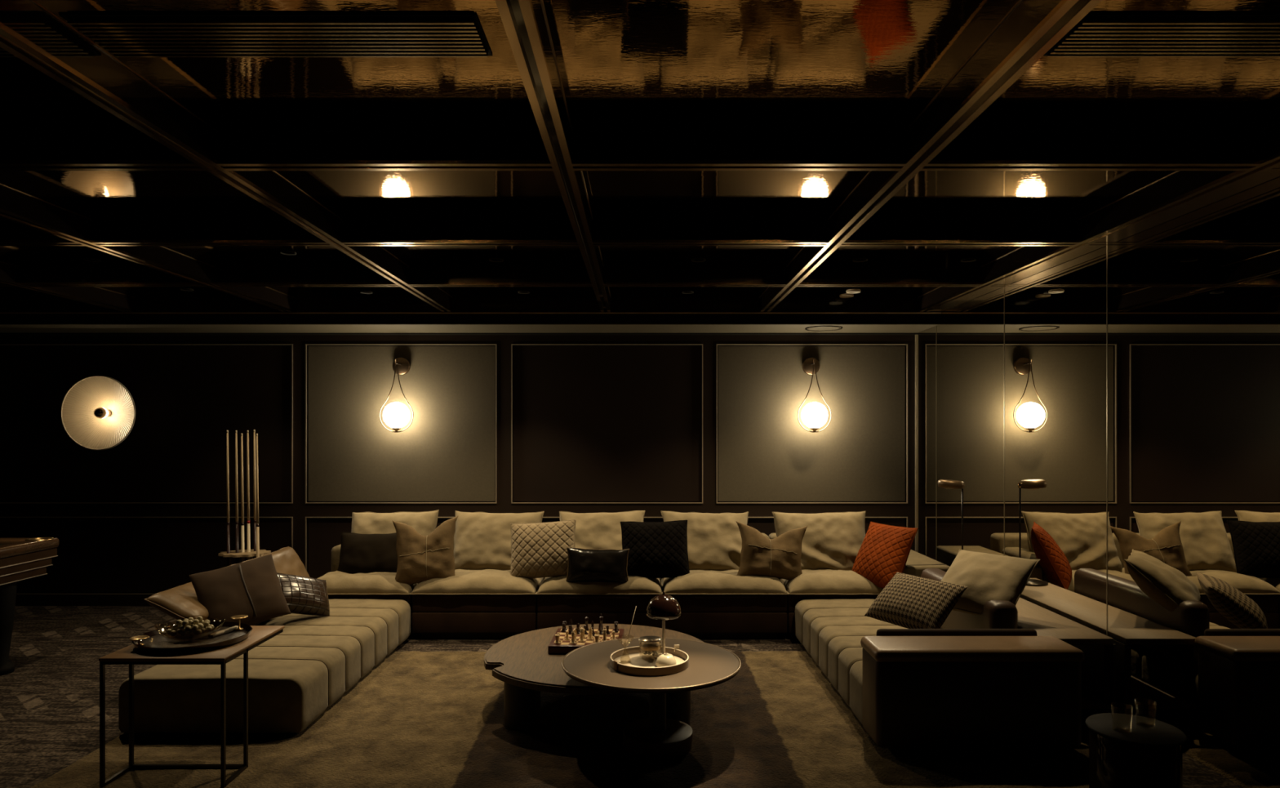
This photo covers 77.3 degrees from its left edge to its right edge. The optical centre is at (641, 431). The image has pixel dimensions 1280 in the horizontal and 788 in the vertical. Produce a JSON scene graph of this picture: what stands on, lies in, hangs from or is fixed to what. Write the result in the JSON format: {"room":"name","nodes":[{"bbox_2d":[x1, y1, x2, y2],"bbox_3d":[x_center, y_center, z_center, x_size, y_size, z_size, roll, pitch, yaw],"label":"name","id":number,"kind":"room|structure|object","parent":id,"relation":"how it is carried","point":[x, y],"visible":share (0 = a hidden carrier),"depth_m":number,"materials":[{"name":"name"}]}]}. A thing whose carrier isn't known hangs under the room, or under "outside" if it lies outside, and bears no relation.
{"room":"lounge","nodes":[
{"label":"lounge","id":0,"kind":"room"},
{"bbox_2d":[0,334,916,595],"bbox_3d":[-2.817,0.150,6.954,10.367,2.700,0.132,0,0,0],"label":"wall","id":1,"kind":"structure","parent":0,"point":[549,424],"depth_m":6.91,"materials":[{"name":"black paint"}]},
{"bbox_2d":[15,595,151,605],"bbox_3d":[-2.821,1.458,6.891,10.357,0.085,0.018,0,0,0],"label":"baseboard","id":2,"kind":"structure","parent":1,"relation":"attached to","point":[20,600],"depth_m":6.88,"materials":[{"name":"black wood"}]},
{"bbox_2d":[60,375,135,450],"bbox_3d":[-4.520,-0.155,6.766,0.624,0.624,0.267,0,0,0],"label":"lamp","id":3,"kind":"object","parent":1,"relation":"attached to","point":[98,412],"visible":1,"depth_m":6.71,"materials":[{"name":"beige"}]},
{"bbox_2d":[379,357,413,432],"bbox_3d":[-2.070,-0.314,6.769,0.290,0.644,0.262,0,0,0],"label":"wall lamp","id":4,"kind":"object","parent":1,"relation":"attached to","point":[396,415],"visible":1,"depth_m":6.71,"materials":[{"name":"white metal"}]},
{"bbox_2d":[391,427,401,431],"bbox_3d":[-2.070,-0.016,6.748,0.080,0.032,0.080,0,0,0],"label":"socket","id":5,"kind":"object","parent":4,"relation":"attached to","point":[394,428],"depth_m":6.72,"materials":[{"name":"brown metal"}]},
{"bbox_2d":[0,297,941,334],"bbox_3d":[-2.818,-1.017,6.606,10.364,0.366,0.588,0,0,0],"label":"ceiling beam","id":6,"kind":"structure","parent":1,"relation":"attached to","point":[18,315],"depth_m":6.32,"materials":[{"name":"brown paint"}]},
{"bbox_2d":[797,357,831,432],"bbox_3d":[1.456,-0.314,6.769,0.290,0.644,0.262,0,0,0],"label":"wall lamp","id":7,"kind":"object","parent":1,"relation":"attached to","point":[814,415],"visible":1,"depth_m":6.71,"materials":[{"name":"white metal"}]},
{"bbox_2d":[809,427,818,431],"bbox_3d":[1.456,-0.016,6.748,0.080,0.032,0.080,0,0,0],"label":"socket","id":8,"kind":"object","parent":7,"relation":"attached to","point":[812,428],"depth_m":6.72,"materials":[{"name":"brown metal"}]},
{"bbox_2d":[804,325,842,331],"bbox_3d":[1.487,-0.843,6.540,0.300,0.007,0.300,0,0,0],"label":"recessed light","id":9,"kind":"object","parent":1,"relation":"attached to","point":[819,328],"visible":1,"depth_m":6.54,"materials":[{"name":"brown paint"}]},
{"bbox_2d":[807,326,840,330],"bbox_3d":[1.487,-0.843,6.540,0.280,0.006,0.280,0,0,0],"label":"grille","id":10,"kind":"object","parent":9,"relation":"attached to","point":[810,328],"depth_m":6.54,"materials":[{"name":"metal"}]},
{"bbox_2d":[0,605,1203,787],"bbox_3d":[-2.792,1.550,1.500,10.417,0.100,11.000,0,0,0],"label":"floor","id":11,"kind":"structure","parent":0,"point":[50,703],"depth_m":4.98,"materials":[{"name":"carpet"}]},
{"bbox_2d":[0,537,59,675],"bbox_3d":[-4.490,1.094,3.950,1.400,0.812,2.540,0,0,0],"label":"pool table","id":12,"kind":"object","parent":11,"relation":"on","point":[20,558],"visible":1,"depth_m":4.96,"materials":[{"name":"brown wood"}]},
{"bbox_2d":[218,549,271,565],"bbox_3d":[-3.200,1.236,6.450,0.400,0.528,0.400,0,0,0],"label":"cue rack","id":13,"kind":"object","parent":11,"relation":"on","point":[262,552],"visible":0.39,"depth_m":6.38,"materials":[{"name":"beige wood"}]},
{"bbox_2d":[226,430,230,566],"bbox_3d":[-3.300,0.722,6.390,0.030,1.464,0.028,0,0,23],"label":"billiard cue","id":14,"kind":"object","parent":13,"relation":"on","point":[228,474],"visible":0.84,"depth_m":6.38,"materials":[{"name":"beige wood"}]},
{"bbox_2d":[235,430,239,563],"bbox_3d":[-3.245,0.722,6.420,0.030,1.464,0.028,0,0,23],"label":"billiard cue","id":15,"kind":"object","parent":13,"relation":"on","point":[236,433],"visible":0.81,"depth_m":6.41,"materials":[{"name":"beige wood"}]},
{"bbox_2d":[240,433,244,562],"bbox_3d":[-3.215,0.735,6.450,0.030,1.439,0.028,0,0,23],"label":"billiard cue","id":16,"kind":"object","parent":13,"relation":"on","point":[242,558],"visible":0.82,"depth_m":6.44,"materials":[{"name":"beige wood"}]},
{"bbox_2d":[247,430,250,559],"bbox_3d":[-3.182,0.722,6.480,0.030,1.464,0.028,0,0,23],"label":"billiard cue","id":17,"kind":"object","parent":13,"relation":"on","point":[248,483],"visible":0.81,"depth_m":6.47,"materials":[{"name":"beige wood"}]},
{"bbox_2d":[253,429,256,558],"bbox_3d":[-3.143,0.719,6.510,0.030,1.469,0.028,0,0,23],"label":"billiard cue","id":18,"kind":"object","parent":13,"relation":"on","point":[255,482],"visible":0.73,"depth_m":6.50,"materials":[{"name":"beige wood"}]},
{"bbox_2d":[256,433,259,557],"bbox_3d":[-3.051,0.735,6.360,0.030,1.439,0.028,0,0,23],"label":"billiard cue","id":19,"kind":"object","parent":13,"relation":"on","point":[257,479],"visible":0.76,"depth_m":6.35,"materials":[{"name":"beige wood"}]},
{"bbox_2d":[316,543,417,632],"bbox_3d":[-2.051,1.173,6.221,0.792,0.655,1.018,0,0,0],"label":"sofa section","id":20,"kind":"object","parent":11,"relation":"on","point":[340,584],"visible":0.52,"depth_m":5.75,"materials":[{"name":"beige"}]},
{"bbox_2d":[337,532,397,573],"bbox_3d":[-2.023,0.935,6.011,0.514,0.343,0.203,0,0,-6],"label":"pillow","id":21,"kind":"object","parent":20,"relation":"on","point":[359,553],"visible":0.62,"depth_m":5.96,"materials":[{"name":"grey fabric"}]},
{"bbox_2d":[316,570,417,593],"bbox_3d":[-2.051,1.103,6.082,0.784,0.149,0.731,0,0,0],"label":"seat cushion","id":22,"kind":"object","parent":20,"relation":"on","point":[337,581],"depth_m":5.75,"materials":[{"name":"fabric"}]},
{"bbox_2d":[351,509,439,535],"bbox_3d":[-1.952,0.883,6.212,0.703,0.533,0.338,0,0,1],"label":"cushion","id":23,"kind":"object","parent":20,"relation":"on","point":[424,522],"visible":0.36,"depth_m":6.22,"materials":[{"name":"fabric"}]},
{"bbox_2d":[391,515,457,585],"bbox_3d":[-1.581,0.891,5.866,0.502,0.524,0.220,0,0,-11],"label":"pillow","id":24,"kind":"object","parent":20,"relation":"on","point":[420,557],"visible":0.95,"depth_m":5.82,"materials":[{"name":"fabric"}]},
{"bbox_2d":[409,540,545,637],"bbox_3d":[-1.209,1.173,6.220,0.914,0.655,1.019,0,0,0],"label":"sofa section","id":25,"kind":"object","parent":11,"relation":"on","point":[484,602],"visible":0.58,"depth_m":5.75,"materials":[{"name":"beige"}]},
{"bbox_2d":[410,568,545,593],"bbox_3d":[-1.210,1.106,6.078,0.906,0.143,0.727,0,0,0],"label":"seat cushion","id":26,"kind":"object","parent":25,"relation":"on","point":[464,580],"depth_m":5.75,"materials":[{"name":"fabric"}]},
{"bbox_2d":[453,510,544,569],"bbox_3d":[-1.131,0.886,6.216,0.710,0.525,0.348,0,0,2],"label":"cushion","id":27,"kind":"object","parent":25,"relation":"on","point":[482,540],"visible":0.64,"depth_m":6.14,"materials":[{"name":"fabric"}]},
{"bbox_2d":[510,519,575,578],"bbox_3d":[-0.731,0.875,5.909,0.518,0.435,0.215,0,0,1],"label":"pillow","id":28,"kind":"object","parent":25,"relation":"on","point":[538,549],"visible":0.94,"depth_m":5.86,"materials":[{"name":"fabric"}]},
{"bbox_2d":[31,650,1088,787],"bbox_3d":[-0.185,1.488,3.860,4.778,0.023,3.127,0,0,0],"label":"rug","id":29,"kind":"object","parent":11,"relation":"on","point":[416,719],"visible":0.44,"depth_m":3.74,"materials":[{"name":"beige carpet"}]},
{"bbox_2d":[98,625,284,787],"bbox_3d":[-1.997,1.212,3.605,0.524,0.539,0.560,0,0,0],"label":"side table","id":30,"kind":"object","parent":29,"relation":"on","point":[129,655],"visible":0.85,"depth_m":3.41,"materials":[{"name":"black metal"}]},
{"bbox_2d":[132,621,252,653],"bbox_3d":[-2.015,0.925,3.600,0.472,0.031,0.472,0,0,0],"label":"tray","id":31,"kind":"object","parent":30,"relation":"on","point":[158,641],"visible":0.84,"depth_m":3.56,"materials":[{"name":"black metal"}]},
{"bbox_2d":[128,635,149,645],"bbox_3d":[-2.180,0.909,3.470,0.076,0.034,0.076,0,0,0],"label":"candle stand","id":32,"kind":"object","parent":31,"relation":"on","point":[139,637],"visible":0.94,"depth_m":3.47,"materials":[{"name":"gold metal"}]},
{"bbox_2d":[208,625,238,637],"bbox_3d":[-1.925,0.922,3.690,0.026,0.013,0.170,0,0,14],"label":"box","id":33,"kind":"object","parent":31,"relation":"on","point":[231,628],"visible":1,"depth_m":3.67,"materials":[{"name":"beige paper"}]},
{"bbox_2d":[230,614,248,630],"bbox_3d":[-1.885,0.896,3.745,0.076,0.061,0.076,0,0,0],"label":"candle stand","id":34,"kind":"object","parent":31,"relation":"on","point":[237,616],"visible":1,"depth_m":3.74,"materials":[{"name":"gold metal"}]},
{"bbox_3d":[-2.035,0.893,3.610,0.280,0.070,0.280,0,0,0],"label":"glass bowl","id":35,"kind":"object","parent":31,"relation":"on","visible":0},
{"bbox_2d":[170,630,177,635],"bbox_3d":[-2.071,0.892,3.539,0.024,0.025,0.025,0,0,35],"label":"grape","id":36,"kind":"object","parent":35,"relation":"in","point":[173,633],"visible":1,"depth_m":3.53,"materials":[{"name":"green food"}]},
{"bbox_2d":[172,624,178,630],"bbox_3d":[-2.080,0.873,3.568,0.024,0.026,0.026,0,0,-3],"label":"grape","id":37,"kind":"object","parent":35,"relation":"in","point":[175,627],"visible":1,"depth_m":3.56,"materials":[{"name":"green food"}]},
{"bbox_2d":[179,625,185,631],"bbox_3d":[-2.042,0.874,3.555,0.024,0.026,0.027,0,0,-33],"label":"grape","id":38,"kind":"object","parent":35,"relation":"in","point":[182,628],"visible":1,"depth_m":3.55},
{"bbox_2d":[182,619,188,625],"bbox_3d":[-2.032,0.852,3.563,0.024,0.024,0.024,0,0,-9],"label":"grape","id":39,"kind":"object","parent":38,"relation":"on","point":[185,622],"visible":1,"depth_m":3.56,"materials":[{"name":"green food"}]},
{"bbox_2d":[185,625,191,631],"bbox_3d":[-2.012,0.872,3.548,0.024,0.024,0.025,0,0,-34],"label":"grape","id":40,"kind":"object","parent":35,"relation":"in","point":[188,628],"visible":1,"depth_m":3.54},
{"bbox_2d":[191,624,198,630],"bbox_3d":[-1.990,0.872,3.564,0.024,0.025,0.025,0,0,-30],"label":"grape","id":41,"kind":"object","parent":35,"relation":"in","point":[194,627],"visible":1,"depth_m":3.56,"materials":[{"name":"green food"}]},
{"bbox_2d":[192,618,199,624],"bbox_3d":[-2.000,0.854,3.589,0.025,0.025,0.024,0,0,-17],"label":"grape","id":42,"kind":"object","parent":35,"relation":"in","point":[196,621],"visible":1,"depth_m":3.58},
{"bbox_2d":[195,629,201,635],"bbox_3d":[-1.972,0.892,3.560,0.027,0.025,0.024,0,0,24],"label":"grape","id":43,"kind":"object","parent":35,"relation":"in","point":[197,632],"visible":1,"depth_m":3.55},
{"bbox_2d":[203,621,208,626],"bbox_3d":[-1.974,0.873,3.624,0.028,0.025,0.024,0,0,28],"label":"grape","id":44,"kind":"object","parent":35,"relation":"in","point":[206,624],"visible":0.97,"depth_m":3.62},
{"bbox_2d":[206,626,212,631],"bbox_3d":[-1.956,0.892,3.617,0.024,0.026,0.026,0,0,-7],"label":"grape","id":45,"kind":"object","parent":35,"relation":"in","point":[209,628],"visible":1,"depth_m":3.61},
{"label":"grape","id":46,"kind":"object","parent":35,"relation":"in","visible":0},
{"bbox_2d":[175,619,182,625],"bbox_3d":[-2.067,0.852,3.573,0.025,0.025,0.024,0,0,38],"label":"grape","id":47,"kind":"object","parent":46,"relation":"on","point":[178,622],"visible":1,"depth_m":3.56,"materials":[{"name":"green food"}]},
{"bbox_2d":[118,598,410,732],"bbox_3d":[-2.103,1.336,4.812,0.905,0.289,1.836,0,0,0],"label":"chaise lounge","id":48,"kind":"object","parent":29,"relation":"on","point":[300,672],"visible":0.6,"depth_m":4.01,"materials":[{"name":"fabric"}]},
{"bbox_2d":[143,582,208,620],"bbox_3d":[-2.641,1.011,4.740,0.299,0.192,0.527,0,0,-1],"label":"pillow","id":49,"kind":"object","parent":48,"relation":"on","point":[181,602],"visible":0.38,"depth_m":4.53,"materials":[{"name":"beige leather"}]},
{"bbox_2d":[189,553,291,625],"bbox_3d":[-2.385,0.974,4.769,0.514,0.427,0.244,0,0,-41],"label":"pillow","id":50,"kind":"object","parent":48,"relation":"on","point":[251,588],"visible":0.85,"depth_m":4.74,"materials":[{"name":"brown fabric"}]},
{"bbox_2d":[224,546,309,625],"bbox_3d":[-2.472,1.016,5.339,0.283,0.374,0.966,0,0,0],"label":"pillow","id":51,"kind":"object","parent":48,"relation":"on","point":[286,559],"visible":0.19,"depth_m":5.54,"materials":[{"name":"beige leather"}]},
{"bbox_2d":[276,572,329,615],"bbox_3d":[-2.182,1.036,5.094,0.211,0.322,0.449,0,0,43],"label":"pillow","id":52,"kind":"object","parent":48,"relation":"on","point":[304,595],"visible":0.8,"depth_m":5.06,"materials":[{"name":"black leather"}]},
{"bbox_2d":[484,623,702,730],"bbox_3d":[-0.233,1.341,4.385,1.240,0.281,1.240,0,0,0],"label":"coffee table","id":53,"kind":"object","parent":29,"relation":"on","point":[522,661],"visible":0.54,"depth_m":4.00,"materials":[{"name":"brown wood"}]},
{"bbox_2d":[547,627,624,653],"bbox_3d":[-0.305,1.177,4.500,0.390,0.046,0.390,0,0,2],"label":"board","id":54,"kind":"object","parent":53,"relation":"on","point":[564,646],"visible":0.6,"depth_m":4.40,"materials":[{"name":"brown wood"}]},
{"bbox_2d":[554,634,559,644],"bbox_3d":[-0.461,1.130,4.355,0.031,0.048,0.031,0,0,9],"label":"chess rook","id":55,"kind":"object","parent":54,"relation":"on","point":[557,642],"visible":1,"depth_m":4.35,"materials":[{"name":"beige wood"}]},
{"bbox_2d":[560,622,566,631],"bbox_3d":[-0.452,1.129,4.613,0.031,0.051,0.031,0,0,-33],"label":"pawn","id":56,"kind":"object","parent":54,"relation":"on","point":[563,629],"visible":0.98,"depth_m":4.61,"materials":[{"name":"black wood"}]},
{"bbox_2d":[564,630,569,639],"bbox_3d":[-0.415,1.129,4.439,0.031,0.051,0.031,0,0,14],"label":"pawn","id":57,"kind":"object","parent":54,"relation":"on","point":[566,637],"visible":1,"depth_m":4.43,"materials":[{"name":"beige wood"}]},
{"bbox_2d":[569,630,575,644],"bbox_3d":[-0.375,1.117,4.352,0.031,0.074,0.031,0,0,44],"label":"bishop","id":58,"kind":"object","parent":54,"relation":"on","point":[572,642],"visible":1,"depth_m":4.35,"materials":[{"name":"beige wood"}]},
{"bbox_2d":[575,622,580,634],"bbox_3d":[-0.367,1.123,4.567,0.031,0.062,0.031,0,0,-7],"label":"knight","id":59,"kind":"object","parent":54,"relation":"on","point":[577,628],"visible":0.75,"depth_m":4.56,"materials":[{"name":"black"}]},
{"bbox_2d":[578,626,584,642],"bbox_3d":[-0.330,1.114,4.393,0.031,0.079,0.031,0,0,37],"label":"chess queen","id":60,"kind":"object","parent":54,"relation":"on","point":[581,640],"visible":1,"depth_m":4.39,"materials":[{"name":"beige wood"}]},
{"bbox_2d":[584,616,588,630],"bbox_3d":[-0.321,1.114,4.651,0.031,0.079,0.031,0,0,24],"label":"chess queen","id":61,"kind":"object","parent":54,"relation":"on","point":[586,617],"visible":0.84,"depth_m":4.64,"materials":[{"name":"black wood"}]},
{"bbox_2d":[587,626,593,639],"bbox_3d":[-0.286,1.117,4.435,0.031,0.074,0.031,0,0,42],"label":"bishop","id":62,"kind":"object","parent":54,"relation":"on","point":[590,637],"visible":1,"depth_m":4.43,"materials":[{"name":"beige wood"}]},
{"bbox_2d":[593,634,599,643],"bbox_3d":[-0.246,1.130,4.347,0.031,0.048,0.031,0,0,-5],"label":"chess rook","id":63,"kind":"object","parent":54,"relation":"on","point":[596,636],"visible":0.73,"depth_m":4.34,"materials":[{"name":"beige wood"}]},
{"bbox_2d":[598,622,602,634],"bbox_3d":[-0.238,1.123,4.562,0.031,0.062,0.031,0,0,18],"label":"knight","id":64,"kind":"object","parent":54,"relation":"on","point":[600,624],"visible":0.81,"depth_m":4.55,"materials":[{"name":"black wood"}]},
{"bbox_2d":[602,626,606,640],"bbox_3d":[-0.203,1.107,4.346,0.031,0.094,0.031,0,0,-23],"label":"king","id":65,"kind":"object","parent":54,"relation":"on","point":[604,629],"visible":0.64,"depth_m":4.34,"materials":[{"name":"beige wood"}]},
{"bbox_2d":[560,637,741,759],"bbox_3d":[0.045,1.290,3.853,0.863,0.382,0.863,0,0,0],"label":"coffee table","id":66,"kind":"object","parent":29,"relation":"on","point":[657,736],"visible":0.91,"depth_m":3.71,"materials":[{"name":"brown wood"}]},
{"bbox_2d":[609,644,688,675],"bbox_3d":[0.036,1.072,3.790,0.374,0.057,0.374,0,0,0],"label":"tray","id":67,"kind":"object","parent":66,"relation":"on","point":[631,660],"visible":0.89,"depth_m":3.79,"materials":[{"name":"beige paint"}]},
{"bbox_2d":[638,635,662,655],"bbox_3d":[0.042,1.048,3.875,0.116,0.092,0.116,0,0,0],"label":"glass candle","id":68,"kind":"object","parent":67,"relation":"on","point":[650,642],"visible":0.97,"depth_m":3.85,"materials":[{"name":"brown glass"}]},
{"bbox_2d":[645,591,681,657],"bbox_3d":[0.106,0.934,3.885,0.172,0.319,0.172,0,0,0],"label":"mushroom lamp","id":69,"kind":"object","parent":67,"relation":"on","point":[663,606],"visible":0.9,"depth_m":3.83,"materials":[{"name":"metal"}]},
{"bbox_2d":[655,653,676,666],"bbox_3d":[0.113,1.066,3.740,0.098,0.056,0.098,0,0,0],"label":"lid","id":70,"kind":"object","parent":67,"relation":"on","point":[665,659],"visible":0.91,"depth_m":3.71,"materials":[{"name":"beige ceramic"}]},
{"bbox_2d":[794,568,1084,752],"bbox_3d":[1.549,1.181,4.689,0.962,0.601,2.082,0,0,0],"label":"chaise lounge","id":71,"kind":"object","parent":29,"relation":"on","point":[983,682],"visible":0.89,"depth_m":3.65,"materials":[{"name":"fabric"}]},
{"bbox_2d":[864,572,968,628],"bbox_3d":[1.494,0.942,4.397,0.267,0.252,0.504,0,0,-28],"label":"pillow","id":72,"kind":"object","parent":71,"relation":"on","point":[908,601],"visible":0.95,"depth_m":4.30,"materials":[{"name":"fabric"}]},
{"bbox_2d":[941,549,1039,614],"bbox_3d":[1.867,0.840,4.398,0.334,0.311,0.481,0,0,-36],"label":"pillow","id":73,"kind":"object","parent":71,"relation":"on","point":[987,576],"visible":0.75,"depth_m":4.30,"materials":[{"name":"fabric"}]},
{"bbox_2d":[535,574,662,629],"bbox_3d":[-0.303,1.173,6.221,0.914,0.655,1.018,0,0,0],"label":"sofa section","id":74,"kind":"object","parent":11,"relation":"on","point":[558,600],"visible":0.51,"depth_m":5.75,"materials":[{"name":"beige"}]},
{"bbox_2d":[565,547,629,582],"bbox_3d":[-0.323,0.975,5.787,0.455,0.259,0.165,0,0,5],"label":"pillow","id":75,"kind":"object","parent":74,"relation":"on","point":[584,565],"visible":1,"depth_m":5.75,"materials":[{"name":"black leather"}]},
{"bbox_2d":[537,574,662,593],"bbox_3d":[-0.303,1.104,6.081,0.906,0.147,0.731,0,0,0],"label":"seat cushion","id":76,"kind":"object","parent":74,"relation":"on","point":[635,584],"depth_m":5.74,"materials":[{"name":"fabric"}]},
{"bbox_2d":[559,510,644,549],"bbox_3d":[-0.314,0.883,6.239,0.692,0.514,0.338,0,0,-3],"label":"cushion","id":77,"kind":"object","parent":74,"relation":"on","point":[602,530],"visible":0.32,"depth_m":6.21,"materials":[{"name":"fabric"}]},
{"bbox_2d":[620,520,689,577],"bbox_3d":[0.100,0.875,5.918,0.510,0.425,0.216,0,0,-6],"label":"pillow","id":78,"kind":"object","parent":74,"relation":"on","point":[657,549],"visible":0.91,"depth_m":5.87,"materials":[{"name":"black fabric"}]},
{"bbox_2d":[661,533,788,637],"bbox_3d":[0.601,1.173,6.221,0.911,0.655,1.018,0,0,0],"label":"sofa section","id":79,"kind":"object","parent":11,"relation":"on","point":[713,603],"visible":0.73,"depth_m":5.75,"materials":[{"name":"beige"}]},
{"bbox_2d":[661,511,748,570],"bbox_3d":[0.495,0.883,6.220,0.700,0.511,0.343,0,0,3],"label":"cushion","id":80,"kind":"object","parent":79,"relation":"on","point":[714,540],"visible":0.51,"depth_m":6.15,"materials":[{"name":"fabric"}]},
{"bbox_2d":[661,568,787,593],"bbox_3d":[0.601,1.106,6.082,0.903,0.143,0.731,0,0,0],"label":"seat cushion","id":81,"kind":"object","parent":79,"relation":"on","point":[697,581],"depth_m":5.75,"materials":[{"name":"fabric"}]},
{"bbox_2d":[735,520,808,580],"bbox_3d":[0.960,0.898,5.902,0.565,0.459,0.201,0,0,1],"label":"pillow","id":82,"kind":"object","parent":79,"relation":"on","point":[779,557],"visible":0.92,"depth_m":5.86,"materials":[{"name":"fabric"}]},
{"bbox_2d":[768,533,883,637],"bbox_3d":[1.441,1.173,6.220,0.790,0.655,1.020,0,0,0],"label":"sofa section","id":83,"kind":"object","parent":11,"relation":"on","point":[820,584],"visible":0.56,"depth_m":5.75,"materials":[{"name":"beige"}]},
{"bbox_2d":[772,511,865,570],"bbox_3d":[1.387,0.883,6.190,0.734,0.519,0.348,0,0,6],"label":"cushion","id":84,"kind":"object","parent":83,"relation":"on","point":[833,540],"visible":0.58,"depth_m":6.13,"materials":[{"name":"fabric"}]},
{"bbox_2d":[779,568,883,593],"bbox_3d":[1.441,1.106,6.079,0.782,0.144,0.730,0,0,0],"label":"seat cushion","id":85,"kind":"object","parent":83,"relation":"on","point":[820,580],"depth_m":5.76,"materials":[{"name":"fabric"}]},
{"bbox_2d":[852,521,918,588],"bbox_3d":[1.747,0.903,5.835,0.268,0.435,0.467,0,0,-28],"label":"pillow","id":86,"kind":"object","parent":83,"relation":"on","point":[884,551],"visible":0.84,"depth_m":5.74,"materials":[{"name":"orange fabric"}]},
{"bbox_2d":[902,549,949,577],"bbox_3d":[2.042,1.222,6.280,0.385,0.515,1.080,0,0,0],"label":"pillow","id":87,"kind":"object","parent":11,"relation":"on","point":[917,562],"visible":0.06,"depth_m":5.82,"materials":[{"name":"fabric"}]},
{"bbox_2d":[1015,597,1115,717],"bbox_3d":[2.160,1.262,4.780,0.370,0.476,1.640,0,0,0],"label":"console","id":88,"kind":"object","parent":11,"relation":"on","point":[1099,649],"visible":0.2,"depth_m":4.10,"materials":[{"name":"brown wood"}]},
{"bbox_2d":[937,479,964,549],"bbox_3d":[2.112,0.675,5.400,0.216,0.699,0.216,0,0,0],"label":"table lamp","id":89,"kind":"object","parent":88,"relation":"on","point":[941,482],"visible":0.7,"depth_m":5.37,"materials":[{"name":"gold metal"}]},
{"bbox_2d":[1084,712,1186,787],"bbox_3d":[1.860,1.309,3.020,0.326,0.382,0.326,0,0,0],"label":"side table","id":90,"kind":"object","parent":11,"relation":"on","point":[1126,750],"visible":1,"depth_m":2.93,"materials":[{"name":"black paint"}]},
{"bbox_2d":[0,0,1279,297],"bbox_3d":[-2.817,-1.128,1.450,10.367,0.144,10.900,0,0,0],"label":"ceiling","id":91,"kind":"structure","parent":0,"point":[622,64],"depth_m":2.64,"materials":[{"name":"black"}]},
{"bbox_2d":[0,262,134,311],"bbox_3d":[-4.045,-1.006,1.161,0.075,0.127,10.322,0,0,0],"label":"trim","id":92,"kind":"structure","parent":91,"relation":"attached to","point":[9,274],"depth_m":5.73,"materials":[{"name":"black paint"}]},
{"bbox_2d":[0,185,293,311],"bbox_3d":[-2.791,-1.006,1.161,0.075,0.127,10.322,0,0,0],"label":"trim","id":93,"kind":"structure","parent":91,"relation":"attached to","point":[15,206],"depth_m":4.26,"materials":[{"name":"black paint"}]},
{"bbox_2d":[0,0,452,311],"bbox_3d":[-1.538,-1.006,1.161,0.075,0.127,10.322,0,0,0],"label":"trim","id":94,"kind":"structure","parent":91,"relation":"attached to","point":[28,32],"depth_m":2.48,"materials":[{"name":"black paint"}]},
{"bbox_2d":[58,13,492,57],"bbox_3d":[-0.950,-1.052,2.140,1.060,0.015,0.220,0,0,0],"label":"ceiling vent","id":95,"kind":"object","parent":91,"relation":"in","point":[123,35],"visible":1,"depth_m":2.11,"materials":[{"name":"black metal"}]},
{"bbox_2d":[0,266,1009,286],"bbox_3d":[-2.817,-1.007,5.180,10.367,0.126,0.075,0,0,0],"label":"trim","id":96,"kind":"structure","parent":91,"relation":"attached to","point":[28,276],"depth_m":5.14,"materials":[{"name":"black paint"}]},
{"bbox_2d":[494,0,610,311],"bbox_3d":[-0.284,-1.006,1.161,0.075,0.127,10.322,0,0,0],"label":"trim","id":97,"kind":"structure","parent":91,"relation":"attached to","point":[524,21],"depth_m":2.39,"materials":[{"name":"black paint"}]},
{"bbox_2d":[0,219,1115,246],"bbox_3d":[-2.817,-1.007,4.037,10.367,0.126,0.075,0,0,0],"label":"ceiling beam","id":98,"kind":"structure","parent":91,"relation":"attached to","point":[104,233],"depth_m":4.00,"materials":[{"name":"black paint"}]},
{"bbox_2d":[0,130,1279,170],"bbox_3d":[-2.817,-1.007,2.860,10.367,0.126,0.075,0,0,0],"label":"ceiling beam","id":99,"kind":"structure","parent":91,"relation":"attached to","point":[20,150],"depth_m":2.82,"materials":[{"name":"black paint"}]},
{"bbox_2d":[839,294,853,297],"bbox_3d":[1.600,-1.056,6.250,0.110,0.009,0.110,0,0,0],"label":"recessed light","id":100,"kind":"object","parent":91,"relation":"in","point":[842,295],"visible":1,"depth_m":6.23,"materials":[{"name":"beige"}]},
{"bbox_2d":[845,289,861,293],"bbox_3d":[1.600,-1.056,6.050,0.110,0.009,0.110,0,0,0],"label":"recessed light","id":101,"kind":"object","parent":91,"relation":"in","point":[851,291],"visible":1,"depth_m":6.03,"materials":[{"name":"beige"}]},
{"bbox_2d":[760,0,1102,311],"bbox_3d":[0.970,-1.006,1.161,0.075,0.127,10.322,0,0,0],"label":"trim","id":102,"kind":"structure","parent":91,"relation":"attached to","point":[1033,27],"depth_m":2.39,"materials":[{"name":"black paint"}]},
{"bbox_2d":[1044,13,1279,57],"bbox_3d":[1.620,-1.052,2.140,1.000,0.015,0.220,0,0,0],"label":"ceiling vent","id":103,"kind":"object","parent":91,"relation":"in","point":[1095,35],"visible":0.95,"depth_m":2.13,"materials":[{"name":"black metal"}]},
{"bbox_2d":[916,176,1279,787],"bbox_3d":[2.406,0.150,1.500,0.082,2.700,11.000,0,0,0],"label":"mirror","id":104,"kind":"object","parent":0,"point":[1108,417],"depth_m":3.76,"materials":[{"name":"black mirror"}]},
{"bbox_2d":[918,123,1279,311],"bbox_3d":[2.223,-1.006,1.161,0.075,0.127,10.322,0,0,0],"label":"trim","id":105,"kind":"structure","parent":104,"relation":"attached to","point":[1182,188],"depth_m":3.61,"materials":[{"name":"black paint"}]},
{"bbox_2d":[929,166,1279,311],"bbox_3d":[2.314,-0.998,1.160,0.098,0.105,10.320,0,0,0],"label":"trim","id":106,"kind":"structure","parent":104,"relation":"attached to","point":[1267,175],"depth_m":3.71,"materials":[{"name":"brown metal"}]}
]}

